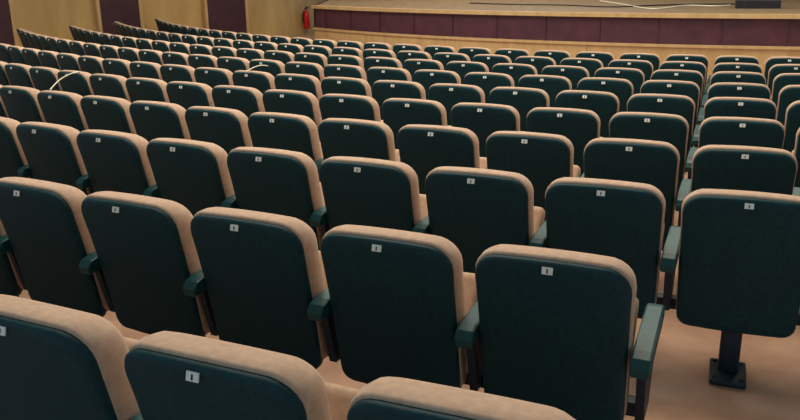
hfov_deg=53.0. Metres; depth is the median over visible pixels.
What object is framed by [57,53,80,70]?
seat
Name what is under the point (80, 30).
seat
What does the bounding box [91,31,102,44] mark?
seat
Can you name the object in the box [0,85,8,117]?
seat
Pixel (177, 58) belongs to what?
seat
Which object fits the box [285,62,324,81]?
seat
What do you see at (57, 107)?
seat
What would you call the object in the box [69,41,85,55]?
seat
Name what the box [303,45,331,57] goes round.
seat
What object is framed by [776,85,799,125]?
seat
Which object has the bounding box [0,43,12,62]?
seat
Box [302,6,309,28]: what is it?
fire extinguisher
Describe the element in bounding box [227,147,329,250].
seat
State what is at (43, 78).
seat
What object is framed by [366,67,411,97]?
seat
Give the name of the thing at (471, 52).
seat
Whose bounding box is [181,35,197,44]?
seat
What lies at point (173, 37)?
seat
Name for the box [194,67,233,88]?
seat
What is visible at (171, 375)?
seat
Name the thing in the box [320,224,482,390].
seat
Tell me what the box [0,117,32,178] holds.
seat
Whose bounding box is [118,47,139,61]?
seat
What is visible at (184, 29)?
seat
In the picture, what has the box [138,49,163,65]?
seat
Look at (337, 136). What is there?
seat
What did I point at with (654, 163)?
seat
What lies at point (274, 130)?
seat
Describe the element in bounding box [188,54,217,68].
seat
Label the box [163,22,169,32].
seat
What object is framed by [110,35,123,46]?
seat
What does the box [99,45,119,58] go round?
seat
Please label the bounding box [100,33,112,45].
seat
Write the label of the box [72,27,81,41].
seat
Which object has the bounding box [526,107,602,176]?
seat
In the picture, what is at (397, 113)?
seat
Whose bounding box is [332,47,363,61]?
seat
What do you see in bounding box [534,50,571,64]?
seat
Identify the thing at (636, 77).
seat
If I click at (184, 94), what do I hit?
seat
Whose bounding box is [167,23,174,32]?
seat
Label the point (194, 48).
seat
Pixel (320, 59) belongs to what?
seat
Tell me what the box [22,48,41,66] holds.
seat
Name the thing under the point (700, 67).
seat
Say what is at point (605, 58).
seat
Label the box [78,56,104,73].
seat
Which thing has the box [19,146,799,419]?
floor
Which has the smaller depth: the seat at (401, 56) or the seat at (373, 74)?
the seat at (373, 74)
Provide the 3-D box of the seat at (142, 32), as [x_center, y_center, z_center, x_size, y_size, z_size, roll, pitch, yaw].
[-4.733,-3.059,15.471,0.491,0.882,0.590,-11,20,-31]
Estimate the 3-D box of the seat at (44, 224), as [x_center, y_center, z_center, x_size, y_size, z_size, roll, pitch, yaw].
[-1.452,0.256,3.626,0.590,0.882,0.491,8,19,27]
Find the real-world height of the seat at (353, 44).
0.882 m
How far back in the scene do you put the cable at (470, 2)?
14.31 m
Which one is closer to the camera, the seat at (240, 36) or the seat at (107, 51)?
the seat at (107, 51)
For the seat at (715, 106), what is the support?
on the floor
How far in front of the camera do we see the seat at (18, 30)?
14.92 m
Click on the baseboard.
(312, 37)
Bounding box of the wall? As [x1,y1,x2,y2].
[12,0,325,46]
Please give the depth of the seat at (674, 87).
6.94 m
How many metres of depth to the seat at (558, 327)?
2.50 m
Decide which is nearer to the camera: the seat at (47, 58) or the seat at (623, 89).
the seat at (623, 89)
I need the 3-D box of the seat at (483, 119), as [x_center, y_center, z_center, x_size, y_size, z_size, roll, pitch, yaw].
[0.676,-0.366,5.862,0.590,0.882,0.491,7,18,25]
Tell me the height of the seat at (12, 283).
0.882 m
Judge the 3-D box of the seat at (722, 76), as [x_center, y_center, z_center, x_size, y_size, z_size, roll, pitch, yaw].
[3.318,-0.946,7.932,0.590,0.882,0.491,6,18,21]
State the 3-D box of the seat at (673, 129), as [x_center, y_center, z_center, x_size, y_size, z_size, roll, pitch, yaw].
[1.684,-0.248,5.418,0.590,0.882,0.491,6,18,22]
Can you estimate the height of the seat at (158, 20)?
0.882 m
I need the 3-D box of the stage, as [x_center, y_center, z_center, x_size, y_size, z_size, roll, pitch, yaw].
[8.565,-3.617,16.263,20.767,1.286,11.835,-1,17,0]
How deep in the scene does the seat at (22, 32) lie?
14.46 m
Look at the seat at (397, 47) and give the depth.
11.51 m
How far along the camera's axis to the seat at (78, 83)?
7.81 m
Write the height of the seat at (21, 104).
0.882 m
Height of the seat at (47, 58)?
0.882 m
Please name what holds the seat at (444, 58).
on the floor
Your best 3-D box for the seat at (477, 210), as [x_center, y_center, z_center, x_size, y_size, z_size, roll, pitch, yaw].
[0.427,0.197,3.820,0.590,0.882,0.491,7,18,23]
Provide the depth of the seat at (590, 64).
9.18 m
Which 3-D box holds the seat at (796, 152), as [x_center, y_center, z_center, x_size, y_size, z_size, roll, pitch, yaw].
[2.714,-0.144,5.022,0.590,0.882,0.491,5,18,20]
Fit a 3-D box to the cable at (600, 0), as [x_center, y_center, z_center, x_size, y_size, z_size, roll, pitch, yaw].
[4.865,-3.766,14.652,1.703,0.022,3.428,-1,17,0]
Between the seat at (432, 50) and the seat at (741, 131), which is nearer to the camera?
the seat at (741, 131)
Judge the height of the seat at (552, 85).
0.882 m
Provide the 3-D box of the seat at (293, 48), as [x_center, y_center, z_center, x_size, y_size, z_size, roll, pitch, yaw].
[-1.477,-2.030,11.874,0.590,0.882,0.491,13,22,39]
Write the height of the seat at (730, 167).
0.882 m
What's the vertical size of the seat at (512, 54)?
0.882 m
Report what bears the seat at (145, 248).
on the floor
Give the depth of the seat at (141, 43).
12.48 m
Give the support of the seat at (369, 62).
on the floor
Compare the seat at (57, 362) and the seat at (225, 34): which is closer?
the seat at (57, 362)
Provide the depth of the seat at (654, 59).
9.85 m
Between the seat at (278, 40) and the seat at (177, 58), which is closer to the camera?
the seat at (177, 58)
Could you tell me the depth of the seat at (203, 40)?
13.05 m
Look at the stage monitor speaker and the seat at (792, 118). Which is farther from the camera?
the stage monitor speaker
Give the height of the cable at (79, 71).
0.010 m
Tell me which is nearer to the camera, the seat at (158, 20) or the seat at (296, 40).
the seat at (296, 40)
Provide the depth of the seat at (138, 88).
7.18 m
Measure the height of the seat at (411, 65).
0.882 m
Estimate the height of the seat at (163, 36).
0.882 m
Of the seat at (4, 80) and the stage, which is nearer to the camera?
the seat at (4, 80)
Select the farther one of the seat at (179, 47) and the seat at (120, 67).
the seat at (179, 47)
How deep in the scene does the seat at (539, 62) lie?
9.45 m
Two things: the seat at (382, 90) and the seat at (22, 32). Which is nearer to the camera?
the seat at (382, 90)
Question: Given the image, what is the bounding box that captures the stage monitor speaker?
[735,0,780,8]
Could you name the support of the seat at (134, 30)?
on the floor
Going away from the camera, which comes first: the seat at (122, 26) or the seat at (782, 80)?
the seat at (782, 80)
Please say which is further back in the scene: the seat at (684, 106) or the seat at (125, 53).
the seat at (125, 53)
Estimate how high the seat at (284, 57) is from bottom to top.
0.882 m
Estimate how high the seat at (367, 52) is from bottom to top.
0.882 m
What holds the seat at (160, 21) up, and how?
on the floor
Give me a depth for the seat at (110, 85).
7.49 m
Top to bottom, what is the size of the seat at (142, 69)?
0.882 m
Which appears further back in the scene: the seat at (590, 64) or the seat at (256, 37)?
the seat at (256, 37)
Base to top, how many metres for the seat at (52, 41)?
0.882 m
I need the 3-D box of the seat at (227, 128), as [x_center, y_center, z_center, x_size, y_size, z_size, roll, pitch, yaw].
[-1.170,-0.318,5.705,0.590,0.882,0.491,9,19,29]
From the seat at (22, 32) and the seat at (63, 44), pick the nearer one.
the seat at (63, 44)
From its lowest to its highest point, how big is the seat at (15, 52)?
0.882 m
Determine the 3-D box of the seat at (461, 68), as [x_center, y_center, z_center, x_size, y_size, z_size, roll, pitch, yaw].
[0.830,-1.258,9.095,0.590,0.882,0.491,9,19,29]
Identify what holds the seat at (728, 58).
on the floor
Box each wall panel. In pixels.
[0,0,18,45]
[93,0,143,34]
[201,0,249,33]
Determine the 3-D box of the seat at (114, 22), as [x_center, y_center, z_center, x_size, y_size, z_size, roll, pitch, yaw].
[-6.059,-3.736,17.798,0.491,0.882,0.590,-8,18,-23]
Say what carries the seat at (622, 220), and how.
on the floor
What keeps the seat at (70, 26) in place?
on the floor
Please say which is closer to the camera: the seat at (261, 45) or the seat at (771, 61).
the seat at (771, 61)
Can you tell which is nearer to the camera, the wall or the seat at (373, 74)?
the seat at (373, 74)
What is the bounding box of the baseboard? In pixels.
[290,35,314,39]
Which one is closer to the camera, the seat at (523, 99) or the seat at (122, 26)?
the seat at (523, 99)
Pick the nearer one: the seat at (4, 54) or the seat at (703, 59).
the seat at (703, 59)
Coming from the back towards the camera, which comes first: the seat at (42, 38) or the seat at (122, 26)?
the seat at (122, 26)
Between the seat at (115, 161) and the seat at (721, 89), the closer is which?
the seat at (115, 161)
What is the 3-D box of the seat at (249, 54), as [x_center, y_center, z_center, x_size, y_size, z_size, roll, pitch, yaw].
[-1.885,-1.767,10.927,0.590,0.882,0.491,13,21,38]
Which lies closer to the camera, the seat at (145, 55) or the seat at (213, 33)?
the seat at (145, 55)
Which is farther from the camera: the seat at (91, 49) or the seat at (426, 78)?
the seat at (91, 49)
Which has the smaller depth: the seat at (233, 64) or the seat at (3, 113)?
the seat at (3, 113)
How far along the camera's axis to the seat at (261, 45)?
11.93 m
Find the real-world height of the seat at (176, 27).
0.882 m
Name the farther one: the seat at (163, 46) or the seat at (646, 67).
the seat at (163, 46)
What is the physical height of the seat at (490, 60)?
0.882 m
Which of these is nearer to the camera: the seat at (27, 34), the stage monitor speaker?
the stage monitor speaker
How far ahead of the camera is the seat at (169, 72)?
8.42 m
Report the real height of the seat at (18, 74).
0.882 m
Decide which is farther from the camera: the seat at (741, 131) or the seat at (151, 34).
the seat at (151, 34)
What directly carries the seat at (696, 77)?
on the floor
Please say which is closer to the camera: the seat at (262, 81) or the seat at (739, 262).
the seat at (739, 262)
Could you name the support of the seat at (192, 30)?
on the floor
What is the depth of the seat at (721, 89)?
6.72 m
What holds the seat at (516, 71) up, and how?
on the floor
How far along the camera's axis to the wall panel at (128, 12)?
18.93 m
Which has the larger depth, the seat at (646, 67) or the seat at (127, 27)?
the seat at (127, 27)
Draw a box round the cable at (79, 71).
[50,71,79,89]
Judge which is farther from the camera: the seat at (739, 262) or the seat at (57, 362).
the seat at (739, 262)
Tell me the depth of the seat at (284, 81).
7.51 m
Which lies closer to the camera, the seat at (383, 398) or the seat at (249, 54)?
the seat at (383, 398)
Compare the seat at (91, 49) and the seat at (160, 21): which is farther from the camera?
the seat at (160, 21)
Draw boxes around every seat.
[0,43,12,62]
[0,61,10,85]
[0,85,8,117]
[0,85,45,122]
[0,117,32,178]
[0,177,114,316]
[0,220,26,296]
[0,294,142,419]
[4,63,34,87]
[7,46,26,64]
[16,28,25,47]
[16,122,93,194]
[20,30,29,47]
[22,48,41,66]
[25,31,35,48]
[29,66,62,90]
[30,33,41,50]
[37,90,88,131]
[38,35,50,50]
[38,50,60,69]
[46,37,60,52]
[57,39,71,53]
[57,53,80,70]
[57,70,93,96]
[69,25,76,40]
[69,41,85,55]
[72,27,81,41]
[76,130,159,197]
[77,28,86,42]
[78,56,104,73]
[80,95,136,134]
[81,191,217,336]
[83,30,93,42]
[83,43,101,57]
[89,73,130,101]
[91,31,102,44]
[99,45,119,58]
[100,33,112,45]
[102,58,131,78]
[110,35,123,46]
[113,21,119,34]
[116,23,122,35]
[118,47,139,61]
[120,24,127,36]
[122,37,137,48]
[124,331,359,419]
[125,25,132,36]
[125,77,169,102]
[129,61,162,79]
[129,101,190,141]
[131,27,139,38]
[136,38,152,49]
[138,28,147,38]
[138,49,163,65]
[146,30,157,40]
[146,138,237,216]
[151,40,170,52]
[156,19,163,30]
[156,31,169,41]
[159,20,165,31]
[160,64,195,83]
[162,52,188,65]
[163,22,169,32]
[166,81,214,109]
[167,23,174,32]
[168,33,182,42]
[169,42,190,54]
[173,24,182,33]
[180,25,189,34]
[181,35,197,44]
[185,106,252,153]
[188,27,198,35]
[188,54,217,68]
[189,44,212,55]
[190,207,339,368]
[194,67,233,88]
[197,36,214,46]
[198,28,209,36]
[209,30,222,37]
[211,46,236,57]
[212,85,264,117]
[214,38,233,47]
[217,57,249,72]
[222,31,236,39]
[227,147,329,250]
[232,70,275,93]
[233,40,254,49]
[236,33,252,40]
[236,48,264,60]
[248,112,323,181]
[249,59,284,76]
[252,34,270,41]
[254,41,277,51]
[262,89,321,140]
[264,50,294,64]
[270,36,290,44]
[274,73,322,100]
[277,43,303,54]
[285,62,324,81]
[290,37,312,46]
[294,52,327,68]
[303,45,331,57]
[313,39,336,48]
[318,118,399,161]
[319,94,382,121]
[319,156,429,233]
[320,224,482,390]
[321,77,371,96]
[324,64,366,80]
[327,55,364,70]
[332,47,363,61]
[337,41,363,51]
[347,376,575,419]
[363,49,396,59]
[363,57,402,81]
[364,42,392,50]
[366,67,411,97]
[372,80,425,119]
[381,98,451,148]
[393,44,423,55]
[396,51,431,67]
[397,124,486,194]
[403,59,443,81]
[413,69,460,99]
[424,45,456,59]
[425,166,546,272]
[428,83,484,125]
[433,52,469,69]
[446,61,488,83]
[450,103,524,156]
[458,47,491,61]
[464,72,513,103]
[472,54,511,72]
[475,244,664,419]
[485,131,583,221]
[489,87,548,131]
[492,63,536,86]
[494,48,530,62]
[515,56,555,74]
[518,75,571,106]
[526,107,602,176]
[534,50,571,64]
[541,65,588,89]
[545,177,680,318]
[555,90,618,137]
[560,58,602,76]
[575,51,614,66]
[577,77,633,111]
[584,138,690,250]
[594,67,644,94]
[608,59,652,81]
[609,112,697,204]
[619,53,660,71]
[627,93,699,173]
[640,80,703,146]
[651,69,706,124]
[659,61,709,101]
[666,54,711,90]
[670,189,799,388]
[690,145,799,196]
[698,117,784,148]
[703,97,776,120]
[707,82,775,119]
[710,71,765,85]
[712,63,761,74]
[714,55,758,65]
[764,57,799,85]
[767,64,799,96]
[770,73,799,106]
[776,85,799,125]
[783,100,799,152]
[792,128,799,186]
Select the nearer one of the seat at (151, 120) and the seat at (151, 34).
the seat at (151, 120)
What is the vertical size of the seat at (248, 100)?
0.882 m
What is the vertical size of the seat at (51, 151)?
0.882 m
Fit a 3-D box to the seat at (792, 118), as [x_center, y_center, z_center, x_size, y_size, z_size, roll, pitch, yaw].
[3.088,-0.395,5.928,0.590,0.882,0.491,5,18,20]
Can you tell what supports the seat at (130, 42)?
on the floor
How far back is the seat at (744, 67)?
8.53 m
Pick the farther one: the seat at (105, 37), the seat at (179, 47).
the seat at (105, 37)
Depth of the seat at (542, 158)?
4.46 m
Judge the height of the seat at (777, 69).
0.882 m
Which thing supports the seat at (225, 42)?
on the floor
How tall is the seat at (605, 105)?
0.882 m
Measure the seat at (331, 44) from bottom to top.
0.882 m
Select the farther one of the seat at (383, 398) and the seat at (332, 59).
the seat at (332, 59)
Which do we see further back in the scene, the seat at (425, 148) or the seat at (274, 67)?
the seat at (274, 67)
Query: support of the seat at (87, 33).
on the floor
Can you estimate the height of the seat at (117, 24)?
0.882 m
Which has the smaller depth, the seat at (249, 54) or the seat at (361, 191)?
the seat at (361, 191)
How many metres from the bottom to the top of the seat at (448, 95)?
0.882 m
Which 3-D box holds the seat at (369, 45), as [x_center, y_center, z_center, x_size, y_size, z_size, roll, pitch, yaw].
[-0.223,-2.101,12.136,0.590,0.882,0.491,12,21,37]
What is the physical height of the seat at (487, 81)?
0.882 m
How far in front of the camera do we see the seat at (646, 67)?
8.94 m
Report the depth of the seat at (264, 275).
2.93 m
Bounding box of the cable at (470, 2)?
[470,2,734,6]
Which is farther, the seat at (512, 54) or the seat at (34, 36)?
the seat at (34, 36)
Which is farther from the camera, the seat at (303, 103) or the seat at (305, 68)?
the seat at (305, 68)
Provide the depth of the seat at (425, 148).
4.69 m
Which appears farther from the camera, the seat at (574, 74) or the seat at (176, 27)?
the seat at (176, 27)
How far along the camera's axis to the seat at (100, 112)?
5.97 m
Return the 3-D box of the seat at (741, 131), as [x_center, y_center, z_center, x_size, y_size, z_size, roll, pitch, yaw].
[2.197,-0.194,5.214,0.590,0.882,0.491,6,18,21]
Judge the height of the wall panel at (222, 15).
6.000 m
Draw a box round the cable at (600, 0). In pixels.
[600,0,729,8]
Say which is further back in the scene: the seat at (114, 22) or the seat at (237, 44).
the seat at (114, 22)
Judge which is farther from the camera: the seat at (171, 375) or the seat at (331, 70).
the seat at (331, 70)
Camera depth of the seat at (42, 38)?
13.15 m
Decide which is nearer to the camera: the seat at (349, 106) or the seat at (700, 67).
the seat at (349, 106)
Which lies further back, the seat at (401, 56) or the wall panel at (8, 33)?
the wall panel at (8, 33)
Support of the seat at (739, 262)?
on the floor
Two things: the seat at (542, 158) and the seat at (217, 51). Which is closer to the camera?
the seat at (542, 158)
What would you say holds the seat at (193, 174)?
on the floor
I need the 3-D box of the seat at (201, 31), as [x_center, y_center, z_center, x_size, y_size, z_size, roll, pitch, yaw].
[-3.611,-3.091,15.612,0.491,0.882,0.590,-12,20,-33]
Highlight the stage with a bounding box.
[311,0,799,84]
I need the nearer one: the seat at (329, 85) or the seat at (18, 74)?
the seat at (329, 85)

